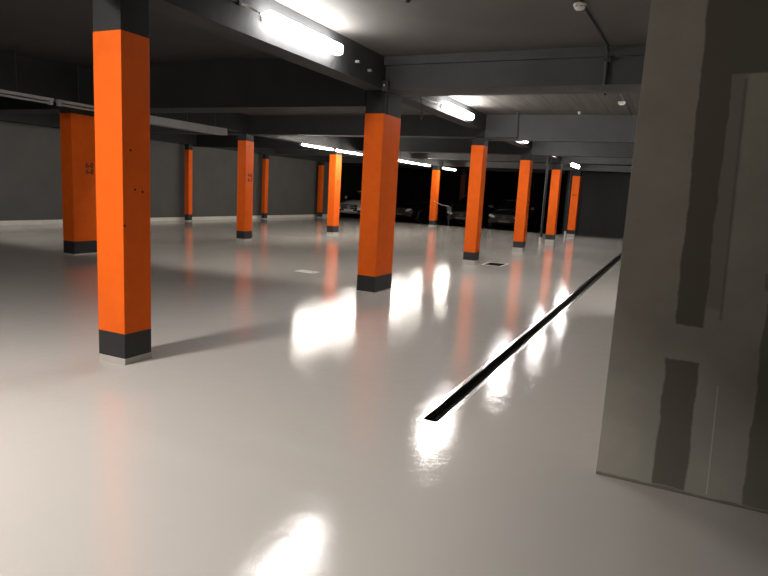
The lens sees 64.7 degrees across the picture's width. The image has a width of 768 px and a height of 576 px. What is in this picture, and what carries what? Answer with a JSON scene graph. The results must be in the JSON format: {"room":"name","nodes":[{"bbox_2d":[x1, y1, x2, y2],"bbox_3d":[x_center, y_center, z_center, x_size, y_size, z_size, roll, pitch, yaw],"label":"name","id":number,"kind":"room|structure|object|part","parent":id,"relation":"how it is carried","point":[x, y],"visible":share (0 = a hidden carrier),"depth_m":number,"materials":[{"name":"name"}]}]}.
{"room":"parking garage","nodes":[
{"label":"parking garage","id":0,"kind":"room"},
{"bbox_2d":[0,0,278,68],"bbox_3d":[-9.376,-3.166,3.607,12.650,0.330,17.100,7,10,25],"label":"ceiling","id":1,"kind":"structure","parent":0,"point":[60,32],"depth_m":8.34,"materials":[{"name":"paint"}]},
{"bbox_2d":[0,48,53,104],"bbox_3d":[-5.978,-3.185,8.450,0.100,0.802,2.900,7,10,25],"label":"light","id":2,"kind":"object","parent":1,"relation":"hanging from","point":[49,101],"visible":1,"depth_m":9.35,"materials":[{"name":"grey metal"}]},
{"bbox_2d":[56,72,93,110],"bbox_3d":[-4.919,-3.478,10.640,0.100,0.802,1.800,7,10,25],"label":"light","id":3,"kind":"object","parent":1,"relation":"hanging from","point":[58,102],"visible":0.47,"depth_m":10.17,"materials":[{"name":"grey metal"}]},
{"bbox_2d":[0,51,447,166],"bbox_3d":[-4.902,-3.915,12.699,0.320,0.640,37.400,7,10,25],"label":"beam","id":4,"kind":"structure","parent":1,"relation":"attached to","point":[36,77],"depth_m":10.74,"materials":[{"name":"paint"}]},
{"bbox_2d":[149,0,385,89],"bbox_3d":[-3.756,-2.021,0.909,0.300,0.515,16.860,7,10,25],"label":"ceiling beam","id":5,"kind":"structure","parent":1,"relation":"attached to","point":[241,24],"depth_m":6.22,"materials":[{"name":"grey concrete"}]},
{"bbox_2d":[231,0,257,12],"bbox_3d":[-1.809,-2.471,4.519,0.091,0.067,2.705,7,10,25],"label":"conduit","id":6,"kind":"object","parent":5,"relation":"attached to","point":[238,2],"visible":1,"depth_m":5.59,"materials":[{"name":"metal"}]},
{"bbox_2d":[258,10,342,55],"bbox_3d":[-0.863,-2.683,6.402,0.173,0.126,1.500,7,10,25],"label":"tube light","id":7,"kind":"object","parent":5,"relation":"attached to","point":[275,20],"visible":1,"depth_m":6.25,"materials":[{"name":"grey plastic"}]},
{"bbox_2d":[0,121,362,220],"bbox_3d":[-9.221,-3.756,18.613,0.200,3.700,44.200,7,10,25],"label":"wall","id":8,"kind":"structure","parent":0,"point":[30,155],"depth_m":22.02,"materials":[{"name":"grey paint"}]},
{"bbox_2d":[0,214,326,224],"bbox_3d":[-10.825,-1.635,15.504,0.020,0.125,36.750,7,10,25],"label":"baseboard","id":9,"kind":"structure","parent":8,"relation":"attached to","point":[17,222],"depth_m":22.05,"materials":[{"name":"grey concrete"}]},
{"bbox_2d":[0,114,329,162],"bbox_3d":[-10.266,-4.615,15.200,0.280,0.640,37.400,7,10,25],"label":"beam","id":10,"kind":"structure","parent":8,"relation":"attached to","point":[47,120],"depth_m":20.60,"materials":[{"name":"paint"}]},
{"bbox_2d":[0,58,365,113],"bbox_3d":[-5.593,-3.687,11.341,12.150,0.735,0.600,7,10,25],"label":"beam","id":11,"kind":"structure","parent":8,"relation":"attached to","point":[279,85],"depth_m":9.55,"materials":[{"name":"paint"}]},
{"bbox_2d":[341,163,566,173],"bbox_3d":[2.724,-6.093,29.166,11.800,0.720,0.450,7,10,25],"label":"beam","id":12,"kind":"structure","parent":8,"relation":"attached to","point":[342,164],"depth_m":28.49,"materials":[{"name":"grey concrete"}]},
{"bbox_2d":[0,217,767,575],"bbox_3d":[-1.225,-0.394,11.504,20.950,0.001,37.600,7,10,25],"label":"floor","id":13,"kind":"structure","parent":0,"point":[269,427],"depth_m":3.94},
{"bbox_2d":[60,101,96,254],"bbox_3d":[-5.683,-2.030,11.398,0.306,2.770,0.626,7,10,25],"label":"column","id":14,"kind":"structure","parent":13,"relation":"on","point":[77,126],"depth_m":11.22,"materials":[{"name":"orange paint"}]},
{"bbox_2d":[92,0,151,364],"bbox_3d":[-2.075,-0.865,4.825,0.303,2.950,0.280,7,10,25],"label":"column","id":15,"kind":"structure","parent":13,"relation":"on","point":[121,60],"depth_m":4.73,"materials":[{"name":"orange paint"}]},
{"bbox_2d":[184,144,191,220],"bbox_3d":[-7.139,-3.834,22.129,0.200,2.770,0.193,7,10,25],"label":"column","id":16,"kind":"structure","parent":13,"relation":"on","point":[188,147],"depth_m":22.06,"materials":[{"name":"orange paint"}]},
{"bbox_2d":[236,133,253,240],"bbox_3d":[-3.631,-2.630,15.845,0.270,2.770,0.327,7,10,25],"label":"column","id":17,"kind":"structure","parent":13,"relation":"on","point":[245,140],"depth_m":15.74,"materials":[{"name":"orange paint"}]},
{"bbox_2d":[261,154,268,218],"bbox_3d":[-5.150,-4.384,26.241,0.166,2.770,0.220,7,10,25],"label":"column","id":18,"kind":"structure","parent":13,"relation":"on","point":[265,156],"depth_m":26.17,"materials":[{"name":"orange paint"}]},
{"bbox_2d":[296,270,318,273],"bbox_3d":[-1.370,-0.294,10.804,0.400,0.008,0.260,7,10,25],"label":"floor drain","id":19,"kind":"object","parent":13,"relation":"on","point":[304,271],"depth_m":10.78,"materials":[{"name":"silver metal"}]},
{"bbox_2d":[317,161,323,216],"bbox_3d":[-3.176,-4.929,30.325,0.166,2.770,0.272,7,10,25],"label":"column","id":20,"kind":"structure","parent":13,"relation":"on","point":[321,163],"depth_m":30.25,"materials":[{"name":"orange paint"}]},
{"bbox_2d":[327,150,341,233],"bbox_3d":[-1.637,-3.181,19.970,0.247,2.770,0.375,7,10,25],"label":"column","id":21,"kind":"structure","parent":13,"relation":"on","point":[335,162],"depth_m":19.86,"materials":[{"name":"orange paint"}]},
{"bbox_2d":[356,90,401,293],"bbox_3d":[-0.068,-1.420,8.976,0.306,2.950,0.587,7,10,25],"label":"column","id":22,"kind":"structure","parent":13,"relation":"on","point":[381,130],"depth_m":8.79,"materials":[{"name":"orange paint"}]},
{"bbox_2d":[429,166,440,225],"bbox_3d":[2.357,-4.289,28.228,0.275,2.780,0.349,7,10,25],"label":"column","id":23,"kind":"structure","parent":13,"relation":"on","point":[435,182],"depth_m":28.10,"materials":[{"name":"orange paint"}]},
{"bbox_2d":[447,206,451,225],"bbox_3d":[3.081,-3.397,28.733,0.200,0.940,0.195,7,10,25],"label":"barrier post","id":24,"kind":"object","parent":13,"relation":"on","point":[449,208],"visible":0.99,"depth_m":28.64,"materials":[{"name":"metal"}]},
{"bbox_2d":[462,139,487,264],"bbox_3d":[2.002,-1.870,13.292,0.276,2.700,0.326,7,10,25],"label":"column","id":25,"kind":"structure","parent":13,"relation":"on","point":[479,148],"depth_m":13.16,"materials":[{"name":"orange paint"}]},
{"bbox_2d":[481,262,507,266],"bbox_3d":[2.506,-0.393,13.728,0.460,0.304,0.740,7,10,25],"label":"gully","id":26,"kind":"object","parent":13,"relation":"in","point":[487,263],"visible":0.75,"depth_m":14.01,"materials":[{"name":"grey metal"}]},
{"bbox_2d":[415,252,621,425],"bbox_3d":[5.381,-0.437,14.566,0.173,0.162,23.605,7,10,25],"label":"channel","id":27,"kind":"object","parent":13,"relation":"in","point":[444,408],"visible":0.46,"depth_m":5.61,"materials":[{"name":"metal"}]},
{"bbox_3d":[0.294,0.905,4.028,0.173,0.032,0.049,7,10,25],"label":"plate","id":28,"kind":"part","parent":27,"relation":"part of","materials":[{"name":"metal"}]},
{"bbox_2d":[512,154,533,250],"bbox_3d":[3.987,-2.438,17.392,0.295,2.740,0.359,7,10,25],"label":"column","id":29,"kind":"structure","parent":13,"relation":"on","point":[526,161],"depth_m":17.25,"materials":[{"name":"orange paint"}]},
{"bbox_2d":[538,157,549,243],"bbox_3d":[5.395,-2.946,20.380,0.126,2.950,0.123,7,10,25],"label":"downpipe","id":30,"kind":"object","parent":13,"relation":"on","point":[548,158],"visible":0.91,"depth_m":20.36,"materials":[{"name":"metal"}]},
{"bbox_2d":[545,163,562,242],"bbox_3d":[6.094,-3.040,21.744,0.305,2.780,0.371,7,10,25],"label":"column","id":31,"kind":"structure","parent":13,"relation":"on","point":[556,175],"depth_m":21.59,"materials":[{"name":"orange paint"}]},
{"bbox_2d":[564,167,572,235],"bbox_3d":[7.807,-3.660,25.663,0.096,2.950,0.094,7,10,25],"label":"downpipe","id":32,"kind":"object","parent":13,"relation":"on","point":[571,167],"visible":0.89,"depth_m":25.64,"materials":[{"name":"metal"}]},
{"bbox_2d":[567,170,581,236],"bbox_3d":[8.192,-3.639,26.076,0.312,2.820,0.390,7,10,25],"label":"column","id":33,"kind":"structure","parent":13,"relation":"on","point":[576,181],"depth_m":25.92,"materials":[{"name":"orange paint"}]},
{"bbox_2d":[193,134,631,171],"bbox_3d":[5.141,-5.429,23.751,21.350,0.650,22.200,7,10,25],"label":"ceiling","id":34,"kind":"structure","parent":0,"point":[193,134],"depth_m":24.63,"materials":[{"name":"black paint"}]},
{"bbox_2d":[299,136,334,150],"bbox_3d":[-1.853,-4.204,17.015,0.100,0.552,1.780,7,10,25],"label":"light","id":35,"kind":"object","parent":34,"relation":"hanging from","point":[300,143],"visible":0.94,"depth_m":16.94,"materials":[{"name":"grey plastic"}]},
{"bbox_2d":[335,136,362,155],"bbox_3d":[-1.066,-4.421,18.642,0.100,0.552,1.780,7,10,25],"label":"light","id":36,"kind":"object","parent":34,"relation":"hanging from","point":[336,149],"visible":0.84,"depth_m":18.63,"materials":[{"name":"grey plastic"}]},
{"bbox_2d":[193,135,531,154],"bbox_3d":[-1.353,-4.812,19.646,12.350,0.680,0.300,7,10,25],"label":"beam","id":37,"kind":"structure","parent":34,"relation":"attached to","point":[418,145],"depth_m":18.57,"materials":[{"name":"paint"}]},
{"bbox_2d":[398,152,416,163],"bbox_3d":[0.702,-4.919,22.296,0.100,0.572,2.560,7,10,25],"label":"light","id":38,"kind":"object","parent":34,"relation":"hanging from","point":[402,160],"visible":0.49,"depth_m":22.73,"materials":[{"name":"grey plastic"}]},
{"bbox_2d":[416,162,430,166],"bbox_3d":[1.588,-5.120,24.140,0.100,0.482,1.450,7,10,25],"label":"light","id":39,"kind":"object","parent":34,"relation":"hanging from","point":[420,163],"visible":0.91,"depth_m":24.12,"materials":[{"name":"grey plastic"}]},
{"bbox_2d":[441,162,456,170],"bbox_3d":[2.895,-5.481,26.844,0.100,0.482,1.800,7,10,25],"label":"light","id":40,"kind":"object","parent":34,"relation":"hanging from","point":[442,167],"visible":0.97,"depth_m":26.78,"materials":[{"name":"grey plastic"}]},
{"bbox_2d":[276,149,632,164],"bbox_3d":[4.515,-4.953,22.244,20.700,0.580,0.250,7,10,25],"label":"beam","id":41,"kind":"structure","parent":34,"relation":"attached to","point":[448,156],"depth_m":22.43,"materials":[{"name":"grey paint"}]},
{"bbox_2d":[342,157,631,172],"bbox_3d":[6.621,-5.525,26.603,20.700,0.600,0.400,7,10,25],"label":"beam","id":42,"kind":"structure","parent":34,"relation":"attached to","point":[513,165],"depth_m":26.76,"materials":[{"name":"grey paint"}]},
{"bbox_2d":[531,142,634,157],"bbox_3d":[7.963,-3.595,15.304,8.350,0.680,0.300,7,10,25],"label":"beam","id":43,"kind":"structure","parent":34,"relation":"attached to","point":[573,149],"depth_m":16.37,"materials":[{"name":"grey paint"}]},
{"bbox_2d":[241,93,639,114],"bbox_3d":[-0.711,-3.885,11.628,21.350,0.500,4.900,7,10,25],"label":"ceiling","id":44,"kind":"structure","parent":0,"point":[536,104],"depth_m":11.07,"materials":[{"name":"grey concrete"}]},
{"bbox_2d":[150,113,226,134],"bbox_3d":[-4.334,-3.798,13.307,0.300,0.620,2.350,7,10,25],"label":"cable tray","id":45,"kind":"object","parent":44,"relation":"hanging from","point":[154,120],"visible":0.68,"depth_m":13.21,"materials":[{"name":"paint"}]},
{"bbox_2d":[150,115,484,137],"bbox_3d":[-3.332,-4.275,15.550,12.350,0.660,0.300,7,10,25],"label":"beam","id":46,"kind":"structure","parent":44,"relation":"attached to","point":[430,126],"depth_m":14.39,"materials":[{"name":"paint"}]},
{"bbox_2d":[402,96,580,167],"bbox_3d":[4.499,-4.309,17.980,0.300,0.500,20.140,7,10,25],"label":"light fixture","id":47,"kind":"object","parent":44,"relation":"attached to","point":[479,121],"depth_m":11.23,"materials":[{"name":"paint"}]},
{"bbox_2d":[441,102,473,119],"bbox_3d":[1.316,-3.188,10.937,0.173,0.126,1.550,7,10,25],"label":"tube light","id":48,"kind":"object","parent":47,"relation":"attached to","point":[446,106],"visible":1,"depth_m":10.75,"materials":[{"name":"white plastic"}]},
{"bbox_2d":[570,163,578,167],"bbox_3d":[7.418,-4.822,23.571,0.173,0.259,1.500,7,10,25],"label":"tube light","id":49,"kind":"object","parent":47,"relation":"attached to","point":[575,165],"visible":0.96,"depth_m":23.20,"materials":[{"name":"white plastic"}]},
{"bbox_2d":[485,114,637,142],"bbox_3d":[5.983,-3.034,11.212,8.350,0.710,0.300,7,10,25],"label":"beam","id":50,"kind":"structure","parent":44,"relation":"attached to","point":[617,128],"depth_m":12.16,"materials":[{"name":"grey paint"}]},
{"bbox_2d":[485,137,516,138],"bbox_3d":[2.449,-3.143,12.716,0.681,0.054,0.044,7,10,25],"label":"conduit","id":51,"kind":"object","parent":50,"relation":"attached to","point":[485,137],"visible":1,"depth_m":12.70,"materials":[{"name":"metal"}]},
{"bbox_2d":[339,216,561,234],"bbox_3d":[4.003,-3.473,32.702,11.850,0.056,7.250,7,10,25],"label":"floor","id":52,"kind":"structure","parent":0,"point":[443,222],"depth_m":31.25,"materials":[{"name":"black concrete"}]},
{"bbox_2d":[339,191,360,215],"bbox_3d":[-0.886,-4.675,33.708,2.177,1.449,4.591,7,10,24],"label":"parked car","id":53,"kind":"object","parent":52,"relation":"on","point":[352,205],"visible":0.42,"depth_m":31.90,"materials":[{"name":"silver metal"}]},
{"bbox_2d":[341,204,357,210],"bbox_3d":[-1.825,-4.213,31.732,0.940,0.340,0.140,7,10,25],"label":"grille","id":54,"kind":"object","parent":53,"relation":"attached to","point":[344,207],"depth_m":31.67,"materials":[{"name":"grey plastic"}]},
{"bbox_2d":[395,193,443,221],"bbox_3d":[1.687,-4.321,32.399,2.177,1.449,4.591,8,10,26],"label":"parked car","id":55,"kind":"object","parent":52,"relation":"on","point":[410,205],"visible":0.68,"depth_m":31.24,"materials":[{"name":"black paint"}]},
{"bbox_2d":[395,208,405,214],"bbox_3d":[0.679,-3.868,30.456,0.940,0.340,0.140,7,10,25],"label":"grille","id":56,"kind":"object","parent":55,"relation":"attached to","point":[399,211],"depth_m":30.33,"materials":[{"name":"black plastic"}]},
{"bbox_3d":[1.903,-4.995,32.657,1.182,0.179,1.780,8,10,26],"label":"roof panel","id":57,"kind":"part","parent":55,"relation":"part of","materials":[{"name":"black paint"}]},
{"bbox_2d":[457,170,467,223],"bbox_3d":[4.153,-4.916,31.905,0.266,3.050,0.306,7,10,25],"label":"column","id":58,"kind":"structure","parent":52,"relation":"on","point":[464,173],"depth_m":31.71,"materials":[{"name":"black paint"}]},
{"bbox_2d":[446,195,497,226],"bbox_3d":[4.728,-4.013,31.306,2.177,1.522,4.591,7,10,25],"label":"parked car","id":59,"kind":"object","parent":52,"relation":"on","point":[458,213],"visible":0.49,"depth_m":30.08,"materials":[{"name":"paint"}]},
{"bbox_2d":[452,211,465,217],"bbox_3d":[3.751,-3.519,29.349,0.940,0.340,0.131,7,10,25],"label":"grille","id":60,"kind":"object","parent":59,"relation":"attached to","point":[455,214],"depth_m":29.38,"materials":[{"name":"black plastic"}]},
{"bbox_2d":[487,199,539,228],"bbox_3d":[6.561,-3.711,30.291,2.177,1.449,4.591,7,10,24],"label":"parked car","id":61,"kind":"object","parent":52,"relation":"on","point":[504,214],"visible":0.83,"depth_m":29.20,"materials":[{"name":"paint"}]},
{"bbox_2d":[494,214,514,222],"bbox_3d":[5.623,-3.249,28.316,0.940,0.340,0.140,7,10,25],"label":"grille","id":62,"kind":"object","parent":61,"relation":"attached to","point":[498,218],"depth_m":28.28,"materials":[{"name":"black plastic"}]},
{"bbox_2d":[275,0,650,56],"bbox_3d":[0.231,-1.882,-0.866,8.700,0.390,17.100,7,10,25],"label":"ceiling","id":63,"kind":"structure","parent":0,"point":[387,28],"depth_m":6.43,"materials":[{"name":"paint"}]},
{"bbox_2d":[573,2,586,10],"bbox_3d":[1.780,-2.554,5.511,0.124,0.056,0.124,7,10,25],"label":"smoke detector","id":64,"kind":"object","parent":63,"relation":"attached to","point":[578,6],"visible":1,"depth_m":5.47,"materials":[{"name":"plastic"}]},
{"bbox_2d":[577,0,631,115],"bbox_3d":[2.517,-2.590,6.995,0.147,0.449,10.300,7,10,25],"label":"conduit","id":65,"kind":"object","parent":63,"relation":"attached to","point":[607,58],"visible":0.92,"depth_m":7.05,"materials":[{"name":"metal"}]},
{"bbox_2d":[396,168,567,227],"bbox_3d":[5.710,-5.675,35.750,11.850,3.700,0.200,7,10,25],"label":"wall","id":66,"kind":"structure","parent":0,"point":[499,185],"depth_m":35.39,"materials":[{"name":"black"}]},
{"bbox_2d":[562,171,630,238],"bbox_3d":[12.373,-3.679,25.634,9.100,3.700,0.200,7,10,25],"label":"wall","id":67,"kind":"structure","parent":0,"point":[603,198],"depth_m":26.84,"materials":[{"name":"grey concrete"}]},
{"bbox_2d":[596,0,767,513],"bbox_3d":[4.615,-0.673,4.629,4.735,3.370,5.575,7,10,25],"label":"wall","id":68,"kind":"structure","parent":0,"point":[685,409],"depth_m":3.05,"materials":[{"name":"grey concrete"}]},
{"bbox_2d":[381,80,389,91],"bbox_3d":[0.023,-2.793,8.372,0.100,0.140,0.106,7,10,25],"label":"junction box","id":69,"kind":"object","parent":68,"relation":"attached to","point":[385,83],"visible":1,"depth_m":8.33,"materials":[{"name":"paint"}]},
{"bbox_2d":[415,96,439,104],"bbox_3d":[0.602,-3.001,9.601,0.048,0.096,1.444,8,10,26],"label":"conduit","id":70,"kind":"object","parent":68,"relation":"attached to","point":[438,103],"visible":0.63,"depth_m":9.82,"materials":[{"name":"metal"}]},
{"bbox_2d":[420,96,422,119],"bbox_3d":[0.563,-2.718,9.128,0.038,0.344,0.274,5,9,12],"label":"hanging cable","id":71,"kind":"object","parent":70,"relation":"hanging from","point":[420,96],"visible":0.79,"depth_m":9.14,"materials":[{"name":"paint"}]},
{"bbox_2d":[384,44,645,96],"bbox_3d":[3.762,-2.570,6.934,8.650,0.515,0.660,7,10,25],"label":"beam","id":72,"kind":"structure","parent":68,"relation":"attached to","point":[580,70],"depth_m":7.65,"materials":[{"name":"grey paint"}]}
]}

